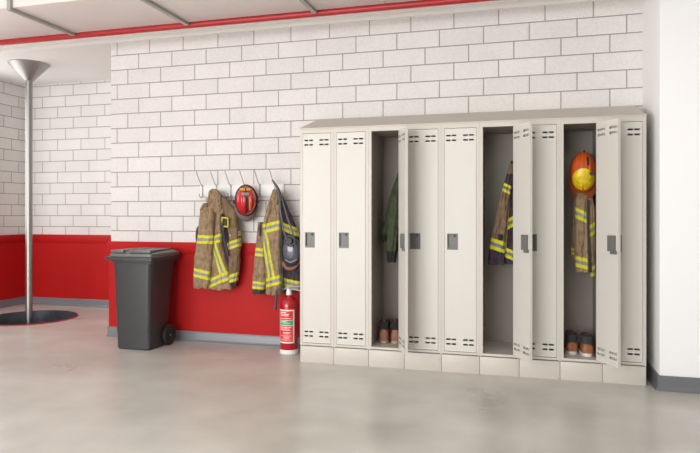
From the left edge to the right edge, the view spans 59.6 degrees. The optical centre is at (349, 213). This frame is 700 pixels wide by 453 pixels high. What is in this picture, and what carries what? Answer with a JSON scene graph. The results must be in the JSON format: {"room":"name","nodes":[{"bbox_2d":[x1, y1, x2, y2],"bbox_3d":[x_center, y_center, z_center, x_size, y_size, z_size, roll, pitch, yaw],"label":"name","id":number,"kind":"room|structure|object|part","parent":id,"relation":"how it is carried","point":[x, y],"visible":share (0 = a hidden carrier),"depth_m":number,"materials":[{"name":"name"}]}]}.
{"room":"emergency services station","nodes":[
{"label":"emergency services station","id":0,"kind":"room"},
{"bbox_2d":[0,79,24,234],"bbox_3d":[-6.225,-0.463,3.183,0.200,3.450,11.800,0,0,16],"label":"wall","id":1,"kind":"structure","parent":0,"point":[12,95],"depth_m":8.44,"materials":[{"name":"white brick"}]},
{"bbox_2d":[0,242,24,299],"bbox_3d":[-6.146,0.767,3.042,0.028,0.790,11.572,0,0,16],"label":"wainscot","id":2,"kind":"object","parent":1,"relation":"attached to","point":[12,255],"depth_m":8.40,"materials":[{"name":"red paint"}]},
{"bbox_2d":[0,234,24,242],"bbox_3d":[-6.141,0.339,3.035,0.040,0.107,11.560,0,0,16],"label":"trim","id":3,"kind":"structure","parent":1,"relation":"attached to","point":[18,237],"depth_m":8.39,"materials":[{"name":"red paint"}]},
{"bbox_2d":[0,296,24,307],"bbox_3d":[-6.122,1.212,3.036,0.034,0.100,11.572,0,0,16],"label":"baseboard","id":4,"kind":"structure","parent":1,"relation":"attached to","point":[20,300],"depth_m":8.39,"materials":[{"name":"grey plastic"}]},
{"bbox_2d":[0,43,110,84],"bbox_3d":[-3.542,-1.998,7.497,2.660,0.360,1.650,0,0,16],"label":"ceiling","id":5,"kind":"structure","parent":0,"point":[88,62],"depth_m":7.38,"materials":[{"name":"white paint"}]},
{"bbox_2d":[33,80,110,234],"bbox_3d":[-3.246,-0.463,8.375,3.160,3.450,0.200,0,0,16],"label":"wall","id":6,"kind":"structure","parent":0,"point":[72,120],"depth_m":8.44,"materials":[{"name":"white brick"}]},
{"bbox_2d":[33,242,108,299],"bbox_3d":[-3.325,0.767,8.278,2.660,0.790,0.028,0,0,16],"label":"wainscot","id":7,"kind":"object","parent":6,"relation":"attached to","point":[60,269],"depth_m":8.41,"materials":[{"name":"red paint"}]},
{"bbox_2d":[33,297,108,307],"bbox_3d":[-3.332,1.212,8.254,2.660,0.100,0.034,0,0,16],"label":"baseboard","id":8,"kind":"structure","parent":6,"relation":"attached to","point":[36,300],"depth_m":8.39,"materials":[{"name":"grey plastic"}]},
{"bbox_2d":[33,234,110,242],"bbox_3d":[-3.327,0.339,8.272,2.660,0.107,0.040,0,0,16],"label":"trim","id":9,"kind":"structure","parent":6,"relation":"attached to","point":[36,237],"depth_m":8.39,"materials":[{"name":"red paint"}]},
{"bbox_2d":[0,304,699,452],"bbox_3d":[-0.722,1.262,1.602,11.450,0.001,11.700,0,0,16],"label":"floor","id":10,"kind":"structure","parent":0,"point":[68,386],"depth_m":4.05,"materials":[{"name":"concrete"}]},
{"bbox_2d":[0,310,77,325],"bbox_3d":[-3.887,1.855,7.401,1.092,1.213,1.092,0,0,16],"label":"floor mat","id":11,"kind":"object","parent":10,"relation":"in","point":[39,316],"depth_m":7.83,"materials":[{"name":"black rubber"}]},
{"bbox_2d":[7,59,49,323],"bbox_3d":[-3.887,0.322,7.401,0.460,4.280,0.460,0,0,16],"label":"pole","id":12,"kind":"object","parent":11,"relation":"in","point":[29,70],"visible":0.93,"depth_m":7.37,"materials":[{"name":"silver metal"}]},
{"bbox_2d":[105,247,179,350],"bbox_3d":[-1.975,0.798,5.878,0.503,0.928,0.529,0,0,16],"label":"wheelie bin","id":13,"kind":"object","parent":10,"relation":"on","point":[143,276],"visible":1,"depth_m":5.67,"materials":[{"name":"grey plastic"}]},
{"bbox_3d":[-1.962,0.370,5.864,0.452,0.052,0.490,0,0,16],"label":"lid","id":14,"kind":"part","parent":13,"relation":"part of","materials":[{"name":"grey plastic"}]},
{"bbox_2d":[274,285,299,354],"bbox_3d":[-0.567,0.953,5.529,0.203,0.619,0.176,0,0,-25],"label":"fire extinguisher","id":15,"kind":"object","parent":10,"relation":"on","point":[289,304],"visible":1,"depth_m":5.47,"materials":[{"name":"red metal"}]},
{"bbox_2d":[280,311,292,341],"bbox_3d":[-0.574,1.006,5.474,0.125,0.275,0.029,0,0,18],"label":"print","id":16,"kind":"object","parent":15,"relation":"attached to","point":[286,317],"depth_m":5.46,"materials":[{"name":"white"}]},
{"bbox_2d":[300,128,333,363],"bbox_3d":[-0.214,0.272,5.414,0.299,1.980,0.514,0,0,16],"label":"locker","id":17,"kind":"object","parent":10,"relation":"on","point":[316,145],"visible":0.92,"depth_m":5.17,"materials":[{"name":"beige metal"}]},
{"bbox_3d":[-0.339,0.220,5.194,0.086,0.130,0.022,0,0,16],"label":"handle","id":18,"kind":"part","parent":17,"relation":"part of","materials":[{"name":"grey plastic"}]},
{"bbox_2d":[300,105,646,129],"bbox_3d":[0.944,-0.802,5.095,2.705,0.166,0.516,0,0,16],"label":"cover","id":19,"kind":"object","parent":17,"relation":"on","point":[612,111],"visible":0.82,"depth_m":5.01,"materials":[{"name":"beige metal"}]},
{"bbox_2d":[334,127,368,366],"bbox_3d":[0.076,0.272,5.334,0.299,1.980,0.514,0,0,16],"label":"locker","id":20,"kind":"object","parent":10,"relation":"on","point":[350,144],"visible":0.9,"depth_m":5.09,"materials":[{"name":"beige metal"}]},
{"bbox_3d":[-0.049,0.220,5.113,0.086,0.130,0.022,0,0,16],"label":"handle","id":21,"kind":"part","parent":20,"relation":"part of","materials":[{"name":"grey plastic"}]},
{"bbox_2d":[368,126,407,368],"bbox_3d":[0.368,0.272,5.132,0.370,1.980,0.745,0,0,16],"label":"locker","id":22,"kind":"object","parent":10,"relation":"on","point":[387,145],"visible":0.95,"depth_m":5.12,"materials":[{"name":"beige metal"}]},
{"bbox_2d":[379,318,390,343],"bbox_3d":[0.313,0.994,5.293,0.094,0.206,0.284,0,0,13],"label":"boot","id":23,"kind":"object","parent":22,"relation":"in","point":[385,333],"visible":0.97,"depth_m":5.17,"materials":[{"name":"brown leather"}]},
{"bbox_2d":[380,172,398,262],"bbox_3d":[0.396,-0.019,5.315,0.188,0.874,0.293,0,0,35],"label":"jacket","id":24,"kind":"object","parent":22,"relation":"hanging from","point":[390,229],"visible":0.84,"depth_m":5.19,"materials":[{"name":"fabric"}]},
{"bbox_2d":[391,318,398,343],"bbox_3d":[0.418,0.994,5.274,0.094,0.206,0.284,0,0,18],"label":"boot","id":25,"kind":"object","parent":22,"relation":"in","point":[394,323],"visible":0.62,"depth_m":5.15,"materials":[{"name":"brown leather"}]},
{"bbox_3d":[0.422,0.206,4.853,0.022,1.772,0.246,0,0,-7],"label":"door","id":26,"kind":"part","parent":22,"relation":"part of","materials":[{"name":"white metal"}]},
{"bbox_2d":[404,124,441,371],"bbox_3d":[0.654,0.272,5.173,0.299,1.980,0.514,0,0,16],"label":"locker","id":27,"kind":"object","parent":10,"relation":"on","point":[424,141],"visible":0.84,"depth_m":4.92,"materials":[{"name":"beige metal"}]},
{"bbox_3d":[0.529,0.220,4.952,0.086,0.130,0.022,0,0,16],"label":"handle","id":28,"kind":"part","parent":27,"relation":"part of","materials":[{"name":"grey plastic"}]},
{"bbox_2d":[441,123,479,373],"bbox_3d":[0.943,0.272,5.093,0.299,1.980,0.514,0,0,16],"label":"locker","id":29,"kind":"object","parent":10,"relation":"on","point":[460,143],"visible":0.98,"depth_m":4.85,"materials":[{"name":"beige metal"}]},
{"bbox_3d":[0.818,0.220,4.872,0.086,0.130,0.022,0,0,16],"label":"handle","id":30,"kind":"part","parent":29,"relation":"part of","materials":[{"name":"grey plastic"}]},
{"bbox_2d":[480,121,531,376],"bbox_3d":[1.248,0.272,4.893,0.393,1.980,0.736,0,0,16],"label":"locker","id":31,"kind":"object","parent":10,"relation":"on","point":[505,290],"visible":0.98,"depth_m":4.80,"materials":[{"name":"beige metal"}]},
{"bbox_2d":[488,160,512,264],"bbox_3d":[1.289,-0.021,5.013,0.330,0.870,0.184,0,0,-34],"label":"coat","id":32,"kind":"object","parent":31,"relation":"hanging from","point":[501,241],"visible":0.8,"depth_m":4.93,"materials":[{"name":"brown fabric"}]},
{"bbox_3d":[1.302,0.083,4.987,0.094,0.656,0.110,0,0,16],"label":"panel","id":33,"kind":"part","parent":32,"relation":"part of","materials":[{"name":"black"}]},
{"bbox_3d":[1.302,0.206,4.613,0.022,1.772,0.246,0,0,-13],"label":"door","id":34,"kind":"part","parent":31,"relation":"part of","materials":[{"name":"white metal"}]},
{"bbox_2d":[519,120,559,379],"bbox_3d":[1.521,0.272,4.932,0.299,1.980,0.514,0,0,16],"label":"locker","id":35,"kind":"object","parent":10,"relation":"on","point":[545,364],"visible":0.56,"depth_m":4.67,"materials":[{"name":"beige metal"}]},
{"bbox_3d":[1.397,0.220,4.711,0.086,0.130,0.022,0,0,16],"label":"handle","id":36,"kind":"part","parent":35,"relation":"part of","materials":[{"name":"grey plastic"}]},
{"bbox_3d":[1.456,0.206,4.698,0.246,1.772,0.022,0,0,16],"label":"door","id":37,"kind":"part","parent":35,"relation":"part of","materials":[{"name":"white metal"}]},
{"bbox_2d":[560,118,620,382],"bbox_3d":[1.826,0.272,4.732,0.393,1.980,0.736,0,0,16],"label":"locker","id":38,"kind":"object","parent":10,"relation":"on","point":[592,305],"visible":0.84,"depth_m":4.57,"materials":[{"name":"beige metal"}]},
{"bbox_2d":[564,330,577,354],"bbox_3d":[1.751,1.009,4.886,0.094,0.176,0.284,0,0,8],"label":"shoe","id":39,"kind":"object","parent":38,"relation":"in","point":[570,345],"visible":0.96,"depth_m":4.76,"materials":[{"name":"brown leather"}]},
{"bbox_2d":[568,150,595,199],"bbox_3d":[1.839,-0.300,4.832,0.218,0.417,0.420,0,0,16],"label":"helmet","id":40,"kind":"object","parent":38,"relation":"in","point":[582,171],"visible":0.99,"depth_m":4.68,"materials":[{"name":"orange plastic"}]},
{"bbox_2d":[571,193,594,276],"bbox_3d":[1.858,0.025,4.886,0.183,0.939,0.307,0,0,16],"label":"coat","id":41,"kind":"object","parent":38,"relation":"hanging from","point":[583,218],"visible":0.97,"depth_m":4.77,"materials":[{"name":"fabric"}]},
{"bbox_3d":[1.822,0.136,4.800,0.112,0.649,0.119,0,0,16],"label":"panel","id":42,"kind":"part","parent":41,"relation":"part of","materials":[{"name":"beige fabric"}]},
{"bbox_3d":[1.896,0.177,4.801,0.056,0.636,0.110,0,0,16],"label":"panel","id":43,"kind":"part","parent":41,"relation":"part of","materials":[{"name":"beige fabric"}]},
{"bbox_2d":[578,332,593,356],"bbox_3d":[1.851,1.009,4.813,0.094,0.176,0.284,0,0,11],"label":"shoe","id":44,"kind":"object","parent":38,"relation":"in","point":[585,348],"visible":0.98,"depth_m":4.69,"materials":[{"name":"brown leather"}]},
{"bbox_3d":[1.880,0.206,4.452,0.022,1.772,0.246,0,0,-13],"label":"door","id":45,"kind":"part","parent":38,"relation":"part of","materials":[{"name":"white metal"}]},
{"bbox_2d":[602,116,645,385],"bbox_3d":[2.100,0.272,4.771,0.299,1.980,0.514,0,0,16],"label":"locker","id":46,"kind":"object","parent":10,"relation":"on","point":[632,371],"visible":0.4,"depth_m":4.51,"materials":[{"name":"beige metal"}]},
{"bbox_3d":[2.034,0.206,4.537,0.246,1.772,0.022,0,0,16],"label":"door","id":47,"kind":"part","parent":46,"relation":"part of","materials":[{"name":"white metal"}]},
{"bbox_2d":[111,0,642,242],"bbox_3d":[0.271,-0.463,5.685,5.657,3.450,0.200,0,0,16],"label":"wall","id":48,"kind":"structure","parent":0,"point":[181,107],"depth_m":5.78,"materials":[{"name":"white brick"}]},
{"bbox_2d":[107,241,255,254],"bbox_3d":[-0.061,0.337,5.652,5.079,0.110,0.040,0,0,16],"label":"trim","id":49,"kind":"structure","parent":48,"relation":"attached to","point":[182,247],"depth_m":6.12,"materials":[{"name":"red paint"}]},
{"bbox_2d":[107,326,300,348],"bbox_3d":[-0.062,1.212,5.633,5.071,0.100,0.034,0,0,16],"label":"baseboard","id":50,"kind":"structure","parent":48,"relation":"attached to","point":[189,336],"depth_m":5.95,"materials":[{"name":"grey plastic"}]},
{"bbox_2d":[109,252,299,336],"bbox_3d":[-0.052,0.772,5.656,5.063,0.780,0.028,0,0,16],"label":"wainscot","id":51,"kind":"object","parent":48,"relation":"attached to","point":[236,310],"depth_m":5.98,"materials":[{"name":"red paint"}]},
{"bbox_2d":[196,169,283,197],"bbox_3d":[-1.073,-0.288,5.875,0.887,0.260,0.154,0,0,16],"label":"coat rack","id":52,"kind":"object","parent":48,"relation":"attached to","point":[229,190],"visible":0.71,"depth_m":5.94,"materials":[{"name":"white metal"}]},
{"bbox_2d":[193,189,240,290],"bbox_3d":[-1.267,0.243,5.859,0.466,0.969,0.204,0,0,16],"label":"coat","id":53,"kind":"object","parent":52,"relation":"hanging from","point":[217,261],"visible":1,"depth_m":5.81,"materials":[{"name":"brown fabric"}]},
{"bbox_3d":[-1.258,0.246,5.870,0.269,0.964,0.125,0,0,16],"label":"panel","id":54,"kind":"part","parent":53,"relation":"part of","materials":[{"name":"beige fabric"}]},
{"bbox_3d":[-1.055,-0.228,5.939,0.887,0.115,0.020,0,0,16],"label":"rail","id":55,"kind":"part","parent":52,"relation":"part of","materials":[{"name":"white plastic"}]},
{"bbox_2d":[233,184,258,221],"bbox_3d":[-0.989,-0.103,5.748,0.236,0.352,0.203,0,0,16],"label":"helmet","id":56,"kind":"object","parent":52,"relation":"hanging from","point":[246,201],"visible":1,"depth_m":5.71,"materials":[{"name":"red plastic"}]},
{"bbox_2d":[252,189,299,294],"bbox_3d":[-0.690,0.265,5.700,0.487,0.988,0.200,0,0,16],"label":"coat","id":57,"kind":"object","parent":52,"relation":"hanging from","point":[269,274],"visible":0.76,"depth_m":5.63,"materials":[{"name":"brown fabric"}]},
{"bbox_3d":[-0.710,0.261,5.672,0.215,0.977,0.126,0,0,16],"label":"panel","id":58,"kind":"part","parent":57,"relation":"part of","materials":[{"name":"beige fabric"}]},
{"bbox_2d":[272,179,299,269],"bbox_3d":[-0.617,0.091,5.607,0.396,0.842,0.136,0,0,38],"label":"mask","id":59,"kind":"object","parent":52,"relation":"hanging from","point":[289,247],"visible":0.96,"depth_m":5.54,"materials":[{"name":"black rubber"},{"name":"grey plastic"},{"name":"clear plastic"}]},
{"bbox_2d":[0,0,601,52],"bbox_3d":[-1.339,-1.838,5.982,7.717,0.130,0.090,0,0,16],"label":"ceiling beam","id":60,"kind":"structure","parent":48,"relation":"attached to","point":[498,4],"depth_m":5.76,"materials":[{"name":"white paint"}]},
{"bbox_2d":[643,0,699,377],"bbox_3d":[4.083,-0.463,4.299,3.633,3.450,0.830,0,0,16],"label":"wall","id":61,"kind":"structure","parent":0,"point":[671,28],"depth_m":4.37,"materials":[{"name":"white paint"}]},
{"bbox_2d":[646,360,659,389],"bbox_3d":[2.286,1.210,4.671,0.034,0.105,0.618,0,0,16],"label":"baseboard","id":62,"kind":"object","parent":61,"relation":"attached to","point":[651,374],"visible":0.66,"depth_m":4.55,"materials":[{"name":"grey plastic"}]},
{"bbox_2d":[657,375,699,393],"bbox_3d":[3.961,1.210,3.886,3.649,0.105,0.034,0,0,16],"label":"baseboard","id":63,"kind":"structure","parent":61,"relation":"attached to","point":[667,383],"depth_m":4.33,"materials":[{"name":"grey plastic"}]},
{"bbox_3d":[-0.978,-2.238,0.869,11.550,0.100,10.150,0,0,16],"label":"ceiling","id":64,"kind":"structure","parent":0,"visible":0},
{"bbox_2d":[0,0,411,38],"bbox_3d":[0.152,-1.927,4.563,11.350,0.522,0.757,0,0,16],"label":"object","id":65,"kind":"object","parent":64,"relation":"hanging from","point":[18,18],"visible":1,"depth_m":5.08,"materials":[{"name":"paint"}]},
{"bbox_2d":[0,0,495,45],"bbox_3d":[-1.490,-1.683,5.437,7.717,0.061,0.080,0,0,16],"label":"pipe","id":66,"kind":"object","parent":65,"relation":"attached to","point":[416,3],"visible":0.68,"depth_m":5.27,"materials":[{"name":"red metal"}]}
]}

